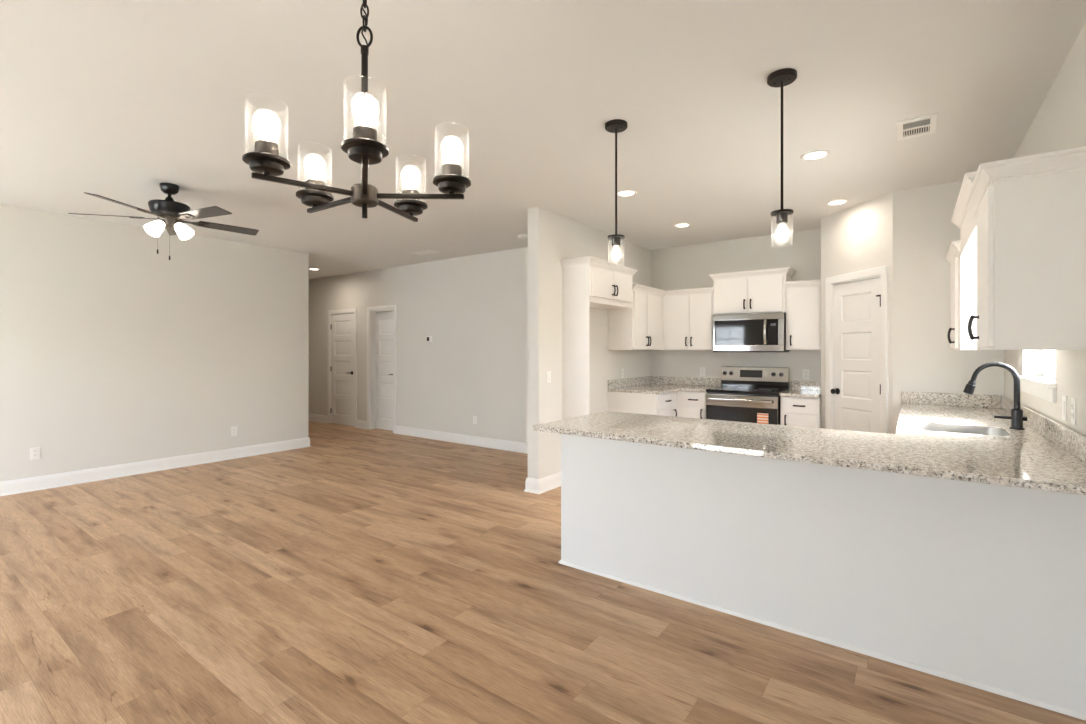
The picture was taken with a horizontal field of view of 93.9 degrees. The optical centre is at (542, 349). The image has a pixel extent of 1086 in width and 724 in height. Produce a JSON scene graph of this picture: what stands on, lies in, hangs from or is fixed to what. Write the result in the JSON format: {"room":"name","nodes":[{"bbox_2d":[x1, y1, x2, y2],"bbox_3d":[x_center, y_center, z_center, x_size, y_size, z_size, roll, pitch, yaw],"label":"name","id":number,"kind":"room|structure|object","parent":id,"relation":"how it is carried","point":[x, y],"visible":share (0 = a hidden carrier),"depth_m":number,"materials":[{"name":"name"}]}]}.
{"room":"open-plan dining area","nodes":[
{"label":"open-plan dining area","id":0,"kind":"room"},
{"bbox_2d":[0,204,308,481],"bbox_3d":[-4.990,0.000,5.032,0.130,2.740,5.470,0,0,36],"label":"wall","id":1,"kind":"structure","parent":0,"point":[114,350],"depth_m":5.60,"materials":[{"name":"paint"}]},
{"bbox_2d":[30,447,39,459],"bbox_3d":[-4.959,1.008,4.956,0.008,0.116,0.072,0,0,36],"label":"outlet","id":2,"kind":"object","parent":1,"relation":"attached to","point":[35,451],"visible":1,"depth_m":4.96,"materials":[{"name":"white plastic"}]},
{"bbox_2d":[0,437,310,495],"bbox_3d":[-6.240,1.304,5.958,3.298,0.133,5.498,0,0,36],"label":"baseboard","id":3,"kind":"structure","parent":1,"relation":"attached to","point":[16,486],"depth_m":5.62,"materials":[{"name":"paint"}]},
{"bbox_2d":[231,426,236,435],"bbox_3d":[-3.901,1.025,6.411,0.008,0.116,0.072,0,0,36],"label":"outlet","id":4,"kind":"object","parent":1,"relation":"attached to","point":[233,429],"visible":1,"depth_m":6.41,"materials":[{"name":"white plastic"}]},
{"bbox_2d":[309,247,527,442],"bbox_3d":[-2.170,0.000,8.254,7.179,2.740,0.140,0,0,36],"label":"wall","id":5,"kind":"structure","parent":0,"point":[474,308],"depth_m":7.67,"materials":[{"name":"paint"}]},
{"bbox_2d":[309,413,327,422],"bbox_3d":[-4.579,1.304,9.902,1.348,0.133,0.028,0,0,36],"label":"baseboard","id":6,"kind":"structure","parent":5,"relation":"attached to","point":[312,417],"depth_m":9.69,"materials":[{"name":"paint"}]},
{"bbox_2d":[328,308,356,426],"bbox_3d":[-3.635,0.317,9.285,0.904,2.107,0.195,0,0,36],"label":"door","id":7,"kind":"structure","parent":5,"relation":"in","point":[342,324],"depth_m":9.25,"materials":[{"name":"paint"}]},
{"bbox_2d":[356,420,366,428],"bbox_3d":[-3.176,1.304,8.882,0.311,0.133,0.028,0,0,36],"label":"baseboard","id":8,"kind":"structure","parent":5,"relation":"attached to","point":[359,423],"depth_m":8.88,"materials":[{"name":"paint"}]},
{"bbox_2d":[367,305,395,432],"bbox_3d":[-2.692,0.317,8.622,0.779,2.107,0.159,0,0,36],"label":"door","id":9,"kind":"structure","parent":5,"relation":"in","point":[381,320],"depth_m":8.73,"materials":[{"name":"paint"}]},
{"bbox_2d":[427,336,432,341],"bbox_3d":[-1.756,-0.170,7.856,0.124,0.090,0.017,0,0,36],"label":"thermostat","id":10,"kind":"object","parent":5,"relation":"attached to","point":[429,338],"visible":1,"depth_m":7.84,"materials":[{"name":"white plastic"}]},
{"bbox_2d":[473,416,476,423],"bbox_3d":[-0.981,1.007,7.298,0.072,0.116,0.008,0,0,36],"label":"outlet","id":11,"kind":"object","parent":5,"relation":"attached to","point":[474,417],"visible":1,"depth_m":7.29,"materials":[{"name":"white plastic"}]},
{"bbox_2d":[395,425,560,493],"bbox_3d":[-1.225,1.304,6.579,3.996,0.133,1.458,0,0,36],"label":"baseboard","id":12,"kind":"structure","parent":5,"relation":"attached to","point":[537,486],"depth_m":7.08,"materials":[{"name":"paint"}]},
{"bbox_2d":[0,0,1085,279],"bbox_3d":[-2.477,-1.445,4.811,11.135,0.150,8.370,0,0,36],"label":"ceiling","id":13,"kind":"structure","parent":0,"point":[118,100],"depth_m":2.83,"materials":[{"name":"paint"}]},
{"bbox_2d":[68,182,258,259],"bbox_3d":[-3.070,-1.057,4.241,1.311,0.624,1.284,0,0,36],"label":"ceiling fan","id":14,"kind":"object","parent":13,"relation":"hanging from","point":[170,213],"visible":1,"depth_m":4.14,"materials":[{"name":"black metal"}]},
{"bbox_2d":[242,0,470,221],"bbox_3d":[-0.553,-0.882,1.529,0.589,0.974,0.608,0,0,36],"label":"chandelier","id":15,"kind":"object","parent":13,"relation":"hanging from","point":[364,149],"visible":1,"depth_m":1.49,"materials":[{"name":"brown metal"}]},
{"bbox_2d":[255,140,278,154],"bbox_3d":[-0.739,-0.531,1.359,0.058,0.043,0.058,0,0,36],"label":"socket","id":16,"kind":"object","parent":15,"relation":"attached to","point":[267,146],"depth_m":1.33,"materials":[{"name":"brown metal"}]},
{"bbox_2d":[305,179,324,191],"bbox_3d":[-0.748,-0.531,1.665,0.058,0.043,0.058,0,0,36],"label":"socket","id":17,"kind":"object","parent":15,"relation":"attached to","point":[314,181],"depth_m":1.64,"materials":[{"name":"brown metal"}]},
{"bbox_2d":[353,125,376,140],"bbox_3d":[-0.446,-0.531,1.273,0.058,0.043,0.058,0,0,36],"label":"socket","id":18,"kind":"object","parent":15,"relation":"attached to","point":[360,132],"depth_m":1.25,"materials":[{"name":"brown metal"}]},
{"bbox_2d":[402,189,418,199],"bbox_3d":[-0.460,-0.531,1.767,0.058,0.043,0.058,0,0,36],"label":"socket","id":19,"kind":"object","parent":15,"relation":"attached to","point":[409,191],"depth_m":1.74,"materials":[{"name":"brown metal"}]},
{"bbox_2d":[442,163,461,175],"bbox_3d":[-0.274,-0.531,1.525,0.058,0.043,0.058,0,0,36],"label":"socket","id":20,"kind":"object","parent":15,"relation":"attached to","point":[452,169],"depth_m":1.50,"materials":[{"name":"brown metal"}]},
{"bbox_2d":[411,249,438,254],"bbox_3d":[-1.651,-1.365,7.098,0.380,0.009,0.200,0,0,36],"label":"ceiling vent","id":21,"kind":"object","parent":13,"relation":"in","point":[423,252],"visible":1,"depth_m":7.09,"materials":[{"name":"white plastic"}]},
{"bbox_2d":[518,234,527,238],"bbox_3d":[-0.236,-1.350,6.069,0.132,0.038,0.132,0,0,36],"label":"smoke detector","id":22,"kind":"object","parent":13,"relation":"attached to","point":[521,236],"visible":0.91,"depth_m":6.02,"materials":[{"name":"white plastic"}]},
{"bbox_2d":[605,119,627,257],"bbox_3d":[0.444,-0.944,3.078,0.136,0.850,0.136,0,0,36],"label":"pendant light","id":23,"kind":"object","parent":13,"relation":"hanging from","point":[615,126],"visible":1,"depth_m":3.07,"materials":[{"name":"brown metal"}]},
{"bbox_2d":[612,237,619,257],"bbox_3d":[0.444,-0.611,3.078,0.067,0.138,0.067,0,0,36],"label":"bulb","id":24,"kind":"object","parent":23,"relation":"attached to","point":[615,240],"depth_m":3.06,"materials":[{"name":"white glass"}]},
{"bbox_2d":[617,190,636,196],"bbox_3d":[0.725,-1.366,4.428,0.190,0.008,0.190,0,0,36],"label":"recessed light","id":25,"kind":"object","parent":13,"relation":"in","point":[622,193],"visible":0.96,"depth_m":4.43,"materials":[{"name":"white plastic"}]},
{"bbox_2d":[673,223,690,226],"bbox_3d":[1.526,-1.366,5.559,0.190,0.008,0.190,0,0,36],"label":"recessed light","id":26,"kind":"object","parent":13,"relation":"in","point":[678,224],"visible":1,"depth_m":5.56,"materials":[{"name":"white plastic"}]},
{"bbox_2d":[767,68,796,238],"bbox_3d":[1.193,-0.944,2.533,0.136,0.850,0.136,0,0,36],"label":"pendant light","id":27,"kind":"object","parent":13,"relation":"hanging from","point":[781,78],"visible":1,"depth_m":2.52,"materials":[{"name":"brown metal"}]},
{"bbox_2d":[776,212,787,238],"bbox_3d":[1.193,-0.611,2.533,0.067,0.138,0.067,0,0,36],"label":"bulb","id":28,"kind":"object","parent":27,"relation":"attached to","point":[781,217],"depth_m":2.52,"materials":[{"name":"white glass"}]},
{"bbox_2d":[800,150,830,160],"bbox_3d":[1.911,-1.366,3.566,0.190,0.008,0.190,0,0,36],"label":"recessed light","id":29,"kind":"object","parent":13,"relation":"in","point":[817,154],"visible":1,"depth_m":3.56,"materials":[{"name":"white plastic"}]},
{"bbox_2d":[825,199,848,204],"bbox_3d":[2.722,-1.366,4.697,0.190,0.008,0.190,0,0,36],"label":"recessed light","id":30,"kind":"object","parent":13,"relation":"in","point":[837,201],"visible":1,"depth_m":4.69,"materials":[{"name":"white plastic"}]},
{"bbox_2d":[896,113,937,140],"bbox_3d":[2.291,-1.365,3.113,0.196,0.009,0.320,0,0,36],"label":"ceiling vent","id":31,"kind":"object","parent":13,"relation":"in","point":[926,124],"visible":1,"depth_m":3.10,"materials":[{"name":"white plastic"}]},
{"bbox_2d":[0,421,1085,723],"bbox_3d":[-2.477,1.430,4.811,11.135,0.120,8.370,0,0,36],"label":"floor","id":32,"kind":"structure","parent":0,"point":[355,575],"depth_m":2.53,"materials":[{"name":"brown wood"}]},
{"bbox_2d":[560,256,637,418],"bbox_3d":[0.631,0.228,5.462,0.372,2.285,1.054,0,0,36],"label":"upper cabinet","id":33,"kind":"object","parent":32,"relation":"on","point":[588,281],"visible":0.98,"depth_m":5.11,"materials":[{"name":"paint"}]},
{"bbox_2d":[608,391,676,416],"bbox_3d":[1.386,0.929,6.248,0.668,0.882,1.197,0,0,36],"label":"base cabinet","id":34,"kind":"object","parent":32,"relation":"on","point":[665,404],"visible":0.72,"depth_m":5.78,"materials":[{"name":"paint"}]},
{"bbox_2d":[607,376,720,393],"bbox_3d":[1.502,0.420,6.154,0.966,0.133,1.212,0,0,36],"label":"countertop","id":35,"kind":"structure","parent":34,"relation":"on","point":[647,384],"depth_m":6.36,"materials":[{"name":"stone"}]},
{"bbox_2d":[677,391,706,418],"bbox_3d":[1.908,0.929,6.196,0.358,0.882,0.668,0,0,36],"label":"base cabinet","id":36,"kind":"object","parent":32,"relation":"on","point":[689,404],"visible":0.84,"depth_m":5.95,"materials":[{"name":"paint"}]},
{"bbox_2d":[706,366,788,424],"bbox_3d":[2.348,0.786,5.831,0.768,1.168,0.697,0,0,36],"label":"range","id":37,"kind":"object","parent":32,"relation":"on","point":[745,394],"visible":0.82,"depth_m":5.71,"materials":[{"name":"silver metal"}]},
{"bbox_2d":[706,386,788,394],"bbox_3d":[2.350,0.464,5.834,0.768,0.035,0.578,0,0,36],"label":"cooktop","id":38,"kind":"object","parent":37,"relation":"in","point":[722,390],"depth_m":5.76,"materials":[{"name":"grey glass"}]},
{"bbox_2d":[780,396,820,427],"bbox_3d":[2.838,0.929,5.520,0.367,0.882,0.668,0,0,36],"label":"base cabinet","id":39,"kind":"object","parent":32,"relation":"on","point":[794,411],"visible":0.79,"depth_m":5.28,"materials":[{"name":"paint"}]},
{"bbox_2d":[780,381,820,397],"bbox_3d":[2.844,0.420,5.528,0.367,0.133,0.647,0,0,36],"label":"countertop","id":40,"kind":"structure","parent":39,"relation":"on","point":[812,389],"depth_m":5.71,"materials":[{"name":"stone"}]},
{"bbox_3d":[2.734,0.929,3.358,0.690,0.882,2.007,0,0,36],"label":"base cabinet","id":41,"kind":"object","parent":32,"relation":"on","visible":0},
{"bbox_2d":[533,391,1085,494],"bbox_3d":[1.770,0.420,3.517,2.437,0.133,2.882,0,0,36],"label":"countertop","id":42,"kind":"structure","parent":41,"relation":"on","point":[1048,455],"depth_m":2.50,"materials":[{"name":"stone"}]},
{"bbox_2d":[920,423,1009,435],"bbox_3d":[2.431,0.572,2.943,0.386,0.221,0.416,0,0,36],"label":"sink","id":43,"kind":"object","parent":42,"relation":"in","point":[924,426],"visible":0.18,"depth_m":3.10,"materials":[{"name":"metal"}]},
{"bbox_2d":[963,362,1026,429],"bbox_3d":[2.649,0.263,2.980,0.287,0.386,0.068,0,0,30],"label":"faucet","id":44,"kind":"object","parent":42,"relation":"on","point":[1017,418],"visible":1,"depth_m":2.93,"materials":[{"name":"black metal"}]},
{"bbox_2d":[528,207,649,478],"bbox_3d":[0.697,0.000,5.984,0.130,2.740,2.700,0,0,36],"label":"wall partition","id":45,"kind":"structure","parent":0,"point":[552,237],"depth_m":5.10,"materials":[{"name":"paint"}]},
{"bbox_2d":[547,371,550,382],"bbox_3d":[0.058,0.265,4.986,0.008,0.116,0.072,0,0,36],"label":"light switch","id":46,"kind":"object","parent":45,"relation":"attached to","point":[548,372],"visible":1,"depth_m":4.98,"materials":[{"name":"white plastic"}]},
{"bbox_2d":[608,283,664,349],"bbox_3d":[1.266,-0.378,6.335,0.372,0.755,1.197,0,0,36],"label":"upper cabinet","id":47,"kind":"object","parent":45,"relation":"attached to","point":[638,327],"visible":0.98,"depth_m":5.93,"materials":[{"name":"paint"}]},
{"bbox_2d":[650,229,820,389],"bbox_3d":[2.964,0.000,5.925,3.604,2.740,0.130,0,0,36],"label":"wall","id":48,"kind":"structure","parent":0,"point":[686,266],"depth_m":6.31,"materials":[{"name":"paint"}]},
{"bbox_2d":[663,287,713,349],"bbox_3d":[1.869,-0.378,6.407,0.639,0.755,0.372,0,0,36],"label":"upper cabinet","id":49,"kind":"object","parent":48,"relation":"attached to","point":[688,314],"visible":0.98,"depth_m":6.28,"materials":[{"name":"paint"}]},
{"bbox_2d":[700,367,704,375],"bbox_3d":[2.044,0.280,6.508,0.072,0.116,0.008,0,0,36],"label":"outlet","id":50,"kind":"object","parent":48,"relation":"attached to","point":[702,369],"visible":1,"depth_m":6.50,"materials":[{"name":"white plastic"}]},
{"bbox_2d":[708,267,795,314],"bbox_3d":[2.452,-0.667,5.983,0.894,0.495,0.372,0,0,36],"label":"upper cabinet","id":51,"kind":"object","parent":48,"relation":"attached to","point":[761,290],"visible":0.98,"depth_m":5.84,"materials":[{"name":"paint"}]},
{"bbox_2d":[713,312,789,351],"bbox_3d":[2.429,-0.195,5.941,0.774,0.442,0.466,0,0,36],"label":"microwave","id":52,"kind":"object","parent":51,"relation":"attached to","point":[753,332],"visible":0.99,"depth_m":5.78,"materials":[{"name":"silver metal"}]},
{"bbox_2d":[785,279,820,349],"bbox_3d":[2.925,-0.378,5.639,0.367,0.755,0.372,0,0,36],"label":"upper cabinet","id":53,"kind":"object","parent":48,"relation":"attached to","point":[803,297],"visible":0.89,"depth_m":5.53,"materials":[{"name":"paint"}]},
{"bbox_2d":[802,369,809,378],"bbox_3d":[3.009,0.278,5.806,0.072,0.116,0.008,0,0,36],"label":"outlet","id":54,"kind":"object","parent":48,"relation":"attached to","point":[805,372],"visible":1,"depth_m":5.80,"materials":[{"name":"white plastic"}]},
{"bbox_2d":[791,381,820,390],"bbox_3d":[3.028,0.405,5.782,0.367,0.102,0.020,0,0,36],"label":"backsplash","id":55,"kind":"structure","parent":48,"relation":"attached to","point":[798,385],"depth_m":5.79,"materials":[{"name":"stone"}]},
{"bbox_2d":[561,434,1085,713],"bbox_3d":[1.124,0.929,2.602,2.410,0.882,0.110,0,0,36],"label":"wall","id":56,"kind":"structure","parent":0,"point":[984,583],"depth_m":2.31,"materials":[{"name":"paint"}]},
{"bbox_2d":[558,560,1085,720],"bbox_3d":[1.256,1.361,2.794,2.424,0.019,0.603,0,0,36],"label":"trim","id":57,"kind":"structure","parent":56,"relation":"attached to","point":[1039,703],"depth_m":2.30,"materials":[{"name":"paint"}]},
{"bbox_2d":[821,192,892,433],"bbox_3d":[3.005,0.000,4.837,0.100,2.740,0.889,0,0,-9],"label":"wall","id":58,"kind":"structure","parent":0,"point":[859,237],"depth_m":4.76,"materials":[{"name":"paint"}]},
{"bbox_2d":[825,266,888,433],"bbox_3d":[2.979,0.317,4.812,0.158,2.107,0.764,0,0,-9],"label":"door","id":59,"kind":"structure","parent":58,"relation":"in","point":[856,303],"depth_m":4.79,"materials":[{"name":"paint"}]},
{"bbox_2d":[893,181,1003,433],"bbox_3d":[3.351,0.000,4.228,0.719,2.740,0.120,0,0,36],"label":"wall","id":60,"kind":"structure","parent":0,"point":[924,360],"depth_m":4.25,"materials":[{"name":"paint"}]},
{"bbox_2d":[1004,21,1085,435],"bbox_3d":[1.966,0.000,1.581,0.150,2.740,8.069,0,0,36],"label":"wall","id":61,"kind":"structure","parent":0,"point":[1059,124],"depth_m":2.44,"materials":[{"name":"paint"}]},
{"bbox_2d":[945,240,976,349],"bbox_3d":[3.209,-0.378,3.740,0.372,0.755,0.830,0,0,36],"label":"upper cabinet","id":62,"kind":"object","parent":61,"relation":"attached to","point":[963,269],"visible":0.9,"depth_m":3.51,"materials":[{"name":"paint"}]},
{"bbox_2d":[951,171,976,255],"bbox_3d":[2.676,-0.782,2.997,0.359,0.265,1.187,0,0,36],"label":"valance","id":63,"kind":"object","parent":61,"relation":"attached to","point":[966,222],"visible":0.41,"depth_m":3.06,"materials":[{"name":"paint"}]},
{"bbox_2d":[901,391,1085,462],"bbox_3d":[2.492,0.405,2.994,0.655,0.102,2.880,0,0,36],"label":"backsplash","id":64,"kind":"structure","parent":61,"relation":"attached to","point":[1072,441],"depth_m":3.30,"materials":[{"name":"stone"}]},
{"bbox_2d":[965,146,1085,349],"bbox_3d":[2.130,-0.378,2.256,0.372,0.755,0.746,0,0,36],"label":"upper cabinet","id":65,"kind":"object","parent":61,"relation":"attached to","point":[1029,211],"visible":1,"depth_m":2.00,"materials":[{"name":"paint"}]},
{"bbox_2d":[1019,350,1056,402],"bbox_3d":[2.904,-0.217,2.902,0.185,0.965,1.020,0,0,36],"label":"window","id":66,"kind":"structure","parent":61,"relation":"in","point":[1044,386],"depth_m":2.99,"materials":[{"name":"white plastic"}]},
{"bbox_2d":[1062,395,1066,420],"bbox_3d":[2.457,0.272,2.393,0.008,0.116,0.072,0,0,36],"label":"light switch","id":67,"kind":"object","parent":61,"relation":"attached to","point":[1064,398],"visible":1,"depth_m":2.38,"materials":[{"name":"white plastic"}]},
{"bbox_2d":[1071,398,1076,424],"bbox_3d":[2.360,0.272,2.259,0.008,0.116,0.072,0,0,36],"label":"outlet","id":68,"kind":"object","parent":61,"relation":"attached to","point":[1073,400],"visible":1,"depth_m":2.24,"materials":[{"name":"white plastic"}]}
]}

